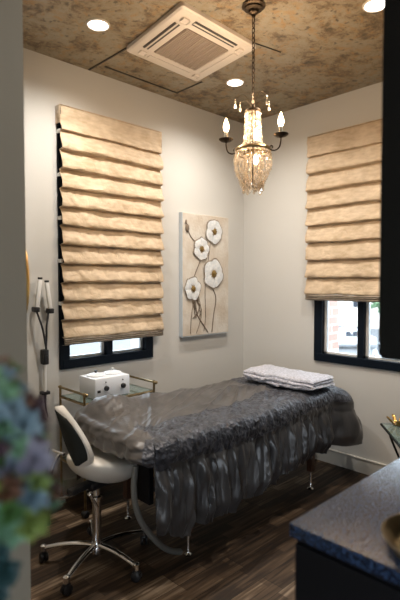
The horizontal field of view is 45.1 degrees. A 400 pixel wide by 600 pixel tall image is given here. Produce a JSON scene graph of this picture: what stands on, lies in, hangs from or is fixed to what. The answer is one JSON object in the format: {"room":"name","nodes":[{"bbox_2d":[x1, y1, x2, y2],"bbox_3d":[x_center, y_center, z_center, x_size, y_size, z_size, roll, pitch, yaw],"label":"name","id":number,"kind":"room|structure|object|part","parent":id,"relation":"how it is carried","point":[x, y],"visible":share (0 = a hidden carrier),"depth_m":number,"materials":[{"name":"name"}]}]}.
{"room":"spa treatment room","nodes":[
{"label":"spa treatment room","id":0,"kind":"room"},
{"bbox_2d":[0,0,30,599],"bbox_3d":[-1.831,-0.053,1.601,1.800,3.000,1.750,-2,3,-44],"label":"wall","id":1,"kind":"structure","parent":0,"point":[13,292],"depth_m":1.56,"materials":[{"name":"beige paint"}]},
{"bbox_2d":[26,252,29,309],"bbox_3d":[-0.754,-0.069,1.805,0.026,0.496,0.496,-2,3,-44],"label":"round mirror","id":2,"kind":"object","parent":1,"relation":"attached to","point":[27,263],"visible":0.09,"depth_m":1.63,"materials":[{"name":"gold metal"}]},
{"bbox_2d":[23,48,243,480],"bbox_3d":[-0.723,-0.136,3.711,2.930,3.000,0.260,-2,3,-44],"label":"wall","id":3,"kind":"structure","parent":0,"point":[199,175],"depth_m":3.88,"materials":[{"name":"grey paint"}]},
{"bbox_2d":[32,277,53,414],"bbox_3d":[-1.040,0.318,3.192,0.133,0.936,0.070,-2,3,-44],"label":"holder","id":4,"kind":"object","parent":3,"relation":"attached to","point":[44,353],"visible":0.88,"depth_m":3.18,"materials":[{"name":"white plastic"}]},
{"bbox_2d":[56,122,152,369],"bbox_3d":[-0.695,-0.411,3.583,0.812,1.760,0.088,-2,3,-44],"label":"window","id":5,"kind":"structure","parent":3,"relation":"in","point":[106,354],"depth_m":3.40,"materials":[{"name":"black paint"}]},
{"bbox_3d":[-0.708,-0.406,3.597,0.662,1.620,0.030,-2,3,-44],"label":"sash","id":6,"kind":"part","parent":5,"relation":"part of","materials":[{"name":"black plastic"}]},
{"bbox_2d":[55,104,164,345],"bbox_3d":[-0.626,-0.508,3.541,0.879,1.614,0.099,-2,3,-44],"label":"blind","id":7,"kind":"object","parent":5,"relation":"attached to","point":[112,245],"visible":1,"depth_m":3.48,"materials":[{"name":"beige fabric"}]},
{"bbox_2d":[179,212,227,337],"bbox_3d":[0.051,-0.217,4.230,0.569,1.049,0.066,-2,3,-44],"label":"flower painting","id":8,"kind":"object","parent":3,"relation":"attached to","point":[203,239],"visible":1,"depth_m":4.19,"materials":[{"name":"fabric"}]},
{"bbox_3d":[-0.059,-0.097,4.100,0.186,0.195,0.010,-2,3,-44],"label":"flower","id":9,"kind":"part","parent":8,"relation":"part of","materials":[{"name":"white paint"}]},
{"bbox_3d":[0.005,0.132,4.184,0.188,0.314,0.010,-2,3,-44],"label":"flower stem","id":10,"kind":"part","parent":8,"relation":"part of","materials":[{"name":"paint"}]},
{"bbox_3d":[0.017,-0.442,4.160,0.182,0.193,0.010,-2,3,-44],"label":"flower","id":11,"kind":"part","parent":8,"relation":"part of","materials":[{"name":"white paint"}]},
{"bbox_3d":[0.063,-0.111,4.231,0.086,0.771,0.006,-2,3,-44],"label":"flower stem","id":12,"kind":"part","parent":8,"relation":"part of","materials":[{"name":"paint"}]},
{"bbox_3d":[0.124,0.086,4.297,0.059,0.392,0.009,-2,3,-44],"label":"flower stem","id":13,"kind":"part","parent":8,"relation":"part of","materials":[{"name":"paint"}]},
{"bbox_3d":[0.124,-0.235,4.272,0.234,0.254,0.010,-2,3,-44],"label":"flower","id":14,"kind":"part","parent":8,"relation":"part of","materials":[{"name":"white paint"}]},
{"bbox_3d":[0.128,-0.599,4.262,0.201,0.210,0.010,-2,3,-44],"label":"flower","id":15,"kind":"part","parent":8,"relation":"part of","materials":[{"name":"white paint"}]},
{"bbox_2d":[30,459,369,599],"bbox_3d":[0.374,1.508,1.607,4.890,0.120,4.900,-2,3,-44],"label":"floor","id":16,"kind":"structure","parent":0,"point":[248,553],"depth_m":2.71,"materials":[{"name":"brown wood"}]},
{"bbox_2d":[0,355,64,599],"bbox_3d":[-0.316,0.777,0.625,0.281,1.419,0.199,-1,2,-17],"label":"succulent arrangement","id":17,"kind":"object","parent":16,"relation":"on","point":[28,486],"visible":1,"depth_m":0.56,"materials":[{"name":"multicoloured plant"}]},
{"bbox_2d":[39,405,147,595],"bbox_3d":[-0.537,0.968,2.576,0.608,0.883,0.598,-2,3,-44],"label":"stool","id":18,"kind":"object","parent":16,"relation":"on","point":[100,468],"visible":0.87,"depth_m":2.46,"materials":[{"name":"chrome"},{"name":"black rubber"},{"name":"white leather"}]},
{"bbox_3d":[-0.716,1.325,2.594,0.284,0.058,0.038,0,2,0],"label":"leg","id":19,"kind":"part","parent":18,"relation":"part of","materials":[{"name":"silver metal"}]},
{"bbox_3d":[-0.625,0.687,2.445,0.184,0.312,0.114,0,2,6],"label":"backrest","id":20,"kind":"part","parent":18,"relation":"part of","materials":[{"name":"beige plastic"}]},
{"bbox_3d":[-0.604,1.331,2.440,0.038,0.058,0.284,1,2,18],"label":"leg","id":21,"kind":"part","parent":18,"relation":"part of","materials":[{"name":"silver metal"}]},
{"bbox_3d":[-0.550,1.022,2.471,0.055,0.089,0.030,-1,3,-26],"label":"tilt knob","id":22,"kind":"part","parent":18,"relation":"part of","materials":[{"name":"silver metal"}]},
{"bbox_3d":[-0.512,0.897,2.640,0.428,0.170,0.410,-2,3,-44],"label":"seat","id":23,"kind":"part","parent":18,"relation":"part of","materials":[{"name":"beige"}]},
{"bbox_3d":[-0.423,1.329,2.499,0.284,0.058,0.038,2,3,36],"label":"leg","id":24,"kind":"part","parent":18,"relation":"part of","materials":[{"name":"silver metal"}]},
{"bbox_3d":[-0.423,1.321,2.690,0.284,0.058,0.038,-2,3,-36],"label":"leg","id":25,"kind":"part","parent":18,"relation":"part of","materials":[{"name":"silver metal"}]},
{"bbox_2d":[58,375,157,517],"bbox_3d":[-0.631,0.975,3.358,0.610,0.807,0.368,-2,3,-44],"label":"cart","id":26,"kind":"object","parent":16,"relation":"on","point":[76,397],"visible":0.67,"depth_m":3.27,"materials":[{"name":"gold metal"}]},
{"bbox_3d":[-0.946,0.964,3.280,0.024,0.777,0.023,-2,3,-44],"label":"post","id":27,"kind":"part","parent":26,"relation":"part of","materials":[{"name":"gold metal"}]},
{"bbox_3d":[-0.832,0.595,3.148,0.025,0.026,0.368,-2,3,-44],"label":"rail","id":28,"kind":"part","parent":26,"relation":"part of","materials":[{"name":"gold metal"}]},
{"bbox_3d":[-0.731,0.972,3.058,0.024,0.777,0.023,-2,3,-44],"label":"post","id":29,"kind":"part","parent":26,"relation":"part of","materials":[{"name":"gold metal"}]},
{"bbox_2d":[79,367,128,398],"bbox_3d":[-0.643,0.555,3.274,0.275,0.174,0.218,-2,3,-44],"label":"wax warmer","id":30,"kind":"object","parent":26,"relation":"on","point":[95,384],"visible":0.98,"depth_m":3.21,"materials":[{"name":"white plastic"}]},
{"bbox_3d":[-0.699,0.499,3.237,0.126,0.021,0.126,-2,3,-44],"label":"pot lid","id":31,"kind":"part","parent":30,"relation":"part of","materials":[{"name":"white plastic"}]},
{"bbox_3d":[-0.604,0.495,3.329,0.126,0.021,0.126,-2,3,-44],"label":"pot lid","id":32,"kind":"part","parent":30,"relation":"part of","materials":[{"name":"white plastic"}]},
{"bbox_3d":[-0.637,0.652,3.351,0.576,0.016,0.326,-2,3,-44],"label":"shelf frame","id":33,"kind":"part","parent":26,"relation":"part of","materials":[{"name":"gold metal"}]},
{"bbox_2d":[61,383,152,402],"bbox_3d":[-0.637,0.645,3.351,0.560,0.006,0.310,-2,3,-44],"label":"glass shelf","id":34,"kind":"object","parent":26,"relation":"attached to","point":[134,390],"depth_m":3.29,"materials":[{"name":"teal"}]},
{"bbox_3d":[-0.430,0.580,3.537,0.025,0.026,0.368,-2,3,-44],"label":"rail","id":35,"kind":"part","parent":26,"relation":"part of","materials":[{"name":"gold metal"}]},
{"bbox_3d":[-0.328,0.957,3.447,0.024,0.777,0.023,-2,3,-44],"label":"post","id":36,"kind":"part","parent":26,"relation":"part of","materials":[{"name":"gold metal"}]},
{"bbox_2d":[123,454,314,556],"bbox_3d":[0.121,1.034,3.224,1.700,0.700,0.660,-2,3,-44],"label":"bed","id":37,"kind":"object","parent":16,"relation":"on","point":[145,481],"visible":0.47,"depth_m":2.53,"materials":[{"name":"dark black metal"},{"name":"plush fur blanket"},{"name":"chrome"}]},
{"bbox_3d":[-0.458,1.024,3.052,0.044,0.465,0.044,-2,3,-44],"label":"leg","id":38,"kind":"part","parent":37,"relation":"part of","materials":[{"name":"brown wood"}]},
{"bbox_3d":[-0.286,0.932,2.511,0.030,0.240,0.110,-2,3,-44],"label":"panel","id":39,"kind":"part","parent":37,"relation":"part of","materials":[{"name":"black laminate"}]},
{"bbox_2d":[131,465,182,554],"bbox_3d":[-0.218,1.110,2.506,0.036,0.600,0.376,2,3,38],"label":"hose","id":40,"kind":"object","parent":37,"relation":"attached to","point":[174,551],"visible":1,"depth_m":2.40,"materials":[{"name":"grey"}]},
{"bbox_2d":[68,377,362,537],"bbox_3d":[0.241,0.869,3.230,2.118,0.628,0.936,-2,3,-44],"label":"bedspread","id":41,"kind":"object","parent":37,"relation":"on","point":[213,447],"visible":0.87,"depth_m":2.77,"materials":[{"name":"grey fabric"}]},
{"bbox_3d":[0.060,0.834,3.165,1.769,0.554,0.774,-2,3,-44],"label":"plain panel","id":42,"kind":"part","parent":41,"relation":"part of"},
{"bbox_2d":[242,364,334,390],"bbox_3d":[0.650,0.575,3.598,0.338,0.099,0.648,-2,3,-44],"label":"folded throw","id":43,"kind":"object","parent":41,"relation":"on","point":[273,375],"visible":1,"depth_m":3.48,"materials":[{"name":"white fabric"}]},
{"bbox_3d":[0.804,1.006,3.488,0.044,0.465,0.044,-2,3,-44],"label":"leg","id":44,"kind":"part","parent":37,"relation":"part of","materials":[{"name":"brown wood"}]},
{"bbox_2d":[289,458,399,599],"bbox_3d":[1.265,1.016,1.128,1.370,0.900,1.602,-2,3,-44],"label":"cabinet","id":45,"kind":"object","parent":16,"relation":"on","point":[342,552],"depth_m":1.18,"materials":[{"name":"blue stone"}]},
{"bbox_3d":[0.418,0.994,1.054,0.012,0.750,0.500,-2,3,-44],"label":"door","id":46,"kind":"part","parent":45,"relation":"part of","materials":[{"name":"black laminate"}]},
{"bbox_2d":[381,514,399,557],"bbox_3d":[0.541,0.552,1.084,0.250,0.031,0.250,-2,3,-44],"label":"bowl","id":47,"kind":"object","parent":45,"relation":"on","point":[390,528],"visible":1,"depth_m":1.14,"materials":[{"name":"gold metal"}]},
{"bbox_2d":[380,423,399,457],"bbox_3d":[1.367,1.099,2.896,0.454,0.586,0.454,0,2,7],"label":"glass side table","id":48,"kind":"object","parent":16,"relation":"on","point":[393,431],"visible":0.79,"depth_m":2.92,"materials":[{"name":"glass"}]},
{"bbox_3d":[1.367,0.810,2.885,0.440,0.008,0.440,0,2,7],"label":"glass","id":49,"kind":"part","parent":48,"relation":"part of","materials":[{"name":"teal"}]},
{"bbox_2d":[386,414,399,425],"bbox_3d":[1.262,0.772,3.070,0.139,0.052,0.142,-2,3,-44],"label":"bowl","id":50,"kind":"object","parent":48,"relation":"on","point":[395,423],"visible":1,"depth_m":3.07,"materials":[{"name":"gold metal"}]},
{"bbox_3d":[1.219,1.108,2.864,0.100,0.572,0.175,-1,2,-21],"label":"leg","id":51,"kind":"part","parent":48,"relation":"part of","materials":[{"name":"black paint"}]},
{"bbox_2d":[22,0,382,123],"bbox_3d":[0.374,-1.625,1.484,4.890,0.150,4.900,-2,3,-44],"label":"ceiling","id":52,"kind":"structure","parent":0,"point":[328,48],"depth_m":3.05,"materials":[{"name":"paint"}]},
{"bbox_2d":[86,18,109,31],"bbox_3d":[-0.592,-1.596,2.799,0.138,0.010,0.138,-2,3,-44],"label":"recessed light","id":53,"kind":"object","parent":52,"relation":"in","point":[96,24],"visible":1,"depth_m":2.79,"materials":[{"name":"beige"}]},
{"bbox_2d":[88,47,126,70],"bbox_3d":[-0.625,-1.615,3.239,0.010,0.006,0.450,-2,3,-45],"label":"trim","id":54,"kind":"structure","parent":52,"relation":"attached to","point":[124,49],"depth_m":3.23,"materials":[{"name":"grey metal"}]},
{"bbox_2d":[105,66,177,93],"bbox_3d":[-0.417,-1.629,3.584,0.675,0.006,0.010,-2,3,-44],"label":"trim","id":55,"kind":"structure","parent":52,"relation":"attached to","point":[105,66],"depth_m":3.56,"materials":[{"name":"grey"}]},
{"bbox_2d":[177,81,202,92],"bbox_3d":[-0.084,-1.634,3.708,0.010,0.006,0.290,-2,3,-43],"label":"trim","id":56,"kind":"structure","parent":52,"relation":"attached to","point":[201,81],"depth_m":3.70,"materials":[{"name":"grey metal"}]},
{"bbox_2d":[127,1,255,80],"bbox_3d":[-0.057,-1.589,3.057,0.735,0.044,0.658,-2,3,-44],"label":"air conditioner","id":57,"kind":"object","parent":52,"relation":"attached to","point":[186,41],"visible":1,"depth_m":2.97,"materials":[{"name":"beige plastic"}]},
{"bbox_2d":[154,28,227,69],"bbox_3d":[-0.057,-1.582,3.057,0.362,0.006,0.440,2,3,44],"label":"grille","id":58,"kind":"object","parent":57,"relation":"attached to","point":[186,48],"depth_m":3.04,"materials":[{"name":"beige plastic"}]},
{"bbox_2d":[226,78,243,86],"bbox_3d":[0.263,-1.628,3.611,0.138,0.010,0.138,-2,3,-44],"label":"recessed light","id":59,"kind":"object","parent":52,"relation":"in","point":[234,82],"visible":1,"depth_m":3.60,"materials":[{"name":"white"}]},
{"bbox_2d":[219,0,288,187],"bbox_3d":[0.289,-1.085,2.624,0.221,1.018,0.349,-2,3,-44],"label":"chandelier","id":60,"kind":"object","parent":52,"relation":"hanging from","point":[253,8],"visible":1,"depth_m":2.61,"materials":[{"name":"brown metal"}]},
{"bbox_3d":[0.145,-0.971,2.676,0.033,0.078,0.032,-2,3,-44],"label":"bulb","id":61,"kind":"part","parent":60,"relation":"part of","materials":[{"name":"beige glass"}]},
{"bbox_3d":[0.175,-0.846,2.671,0.072,0.080,0.008,1,2,18],"label":"arm","id":62,"kind":"part","parent":60,"relation":"part of","materials":[{"name":"brown metal"}]},
{"bbox_3d":[0.289,-0.842,2.633,0.086,0.455,0.086,-2,3,-44],"label":"stem","id":63,"kind":"part","parent":60,"relation":"part of","materials":[{"name":"brown metal"}]},
{"bbox_3d":[0.289,-1.289,2.616,0.016,0.510,0.017,0,2,1],"label":"chain","id":64,"kind":"part","parent":60,"relation":"part of","materials":[{"name":"brown metal"}]},
{"bbox_3d":[0.305,-0.771,2.637,0.032,0.064,0.032,-2,3,-44],"label":"bulb","id":65,"kind":"part","parent":60,"relation":"part of","materials":[{"name":"beige glass"}]},
{"bbox_3d":[0.305,-0.906,2.632,0.032,0.064,0.032,-2,3,-44],"label":"bulb","id":66,"kind":"part","parent":60,"relation":"part of","materials":[{"name":"beige glass"}]},
{"bbox_3d":[0.403,-0.843,2.596,0.072,0.080,0.008,1,2,18],"label":"arm","id":67,"kind":"part","parent":60,"relation":"part of","materials":[{"name":"brown metal"}]},
{"bbox_3d":[0.433,-0.967,2.581,0.033,0.078,0.032,-2,3,-44],"label":"bulb","id":68,"kind":"part","parent":60,"relation":"part of","materials":[{"name":"beige glass"}]},
{"bbox_2d":[255,43,280,52],"bbox_3d":[0.435,-1.609,3.076,0.214,0.006,0.005,-1,3,-33],"label":"trim","id":69,"kind":"structure","parent":52,"relation":"attached to","point":[255,43],"depth_m":3.07,"materials":[{"name":"grey metal"}]},
{"bbox_2d":[362,0,382,12],"bbox_3d":[0.947,-1.588,2.598,0.138,0.010,0.138,-2,3,-44],"label":"recessed light","id":70,"kind":"object","parent":52,"relation":"in","point":[370,6],"visible":0.77,"depth_m":2.61,"materials":[{"name":"white"}]},
{"bbox_2d":[378,0,399,360],"bbox_3d":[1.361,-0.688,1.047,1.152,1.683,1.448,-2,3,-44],"label":"upper cabinet","id":71,"kind":"object","parent":52,"relation":"hanging from","point":[389,276],"visible":1,"depth_m":1.17,"materials":[{"name":"black paint"}]},
{"bbox_2d":[243,82,399,464],"bbox_3d":[1.917,-0.115,3.179,0.120,3.000,4.700,-2,3,-44],"label":"wall","id":72,"kind":"structure","parent":0,"point":[278,320],"depth_m":4.22,"materials":[{"name":"grey paint"}]},
{"bbox_2d":[63,449,386,495],"bbox_3d":[0.948,1.369,2.116,2.830,0.118,4.440,-2,3,-44],"label":"baseboard","id":73,"kind":"structure","parent":72,"relation":"attached to","point":[362,465],"depth_m":3.83,"materials":[{"name":"grey paint"}]},
{"bbox_2d":[304,118,381,301],"bbox_3d":[1.271,-0.662,3.667,0.098,1.359,1.061,-2,3,-44],"label":"blind","id":74,"kind":"object","parent":72,"relation":"attached to","point":[343,167],"visible":0.83,"depth_m":3.78,"materials":[{"name":"beige fabric"}]},
{"bbox_2d":[314,300,399,371],"bbox_3d":[1.282,-0.399,3.774,0.088,1.840,0.835,-2,3,-44],"label":"window","id":75,"kind":"structure","parent":72,"relation":"in","point":[363,358],"depth_m":3.82,"materials":[{"name":"black paint"}]},
{"label":"outside","id":76,"kind":"structure","parent":0,"visible":0},
{"bbox_2d":[70,325,378,355],"bbox_3d":[1.111,3.430,70.891,220.000,0.200,220.000,-2,3,-44],"label":"ground","id":77,"kind":"structure","parent":76,"point":[76,349],"depth_m":45.04,"materials":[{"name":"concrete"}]},
{"bbox_2d":[329,301,338,351],"bbox_3d":[0.908,2.032,4.571,0.249,7.800,0.718,-2,3,-44],"label":"brick pier","id":78,"kind":"structure","parent":77,"relation":"on","point":[333,305],"depth_m":4.27,"materials":[{"name":"white brick"}]},
{"bbox_2d":[339,327,376,344],"bbox_3d":[13.422,3.474,44.230,5.000,1.795,1.896,0,2,0],"label":"pickup","id":79,"kind":"object","parent":77,"relation":"on","point":[347,335],"visible":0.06,"depth_m":43.35,"materials":[{"name":"white"}]},
{"bbox_2d":[339,301,378,328],"bbox_3d":[20.907,-0.305,70.433,6.600,7.300,30.600,-1,3,-32],"label":"building","id":80,"kind":"structure","parent":77,"relation":"on","point":[347,309],"depth_m":65.44,"materials":[{"name":"grey"}]},
{"bbox_2d":[371,302,378,312],"bbox_3d":[20.422,1.349,53.871,3.218,5.309,3.620,-2,3,-44],"label":"tree","id":81,"kind":"object","parent":77,"relation":"on","point":[374,304],"visible":0.16,"depth_m":53.92,"materials":[{"name":"green plant"}]},
{"bbox_2d":[373,346,380,356],"bbox_3d":[13.619,3.905,34.265,1.904,1.714,4.704,0,2,11],"label":"parked car","id":82,"kind":"object","parent":77,"relation":"on","point":[375,352],"visible":0.1,"depth_m":35.38,"materials":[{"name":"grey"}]}
]}

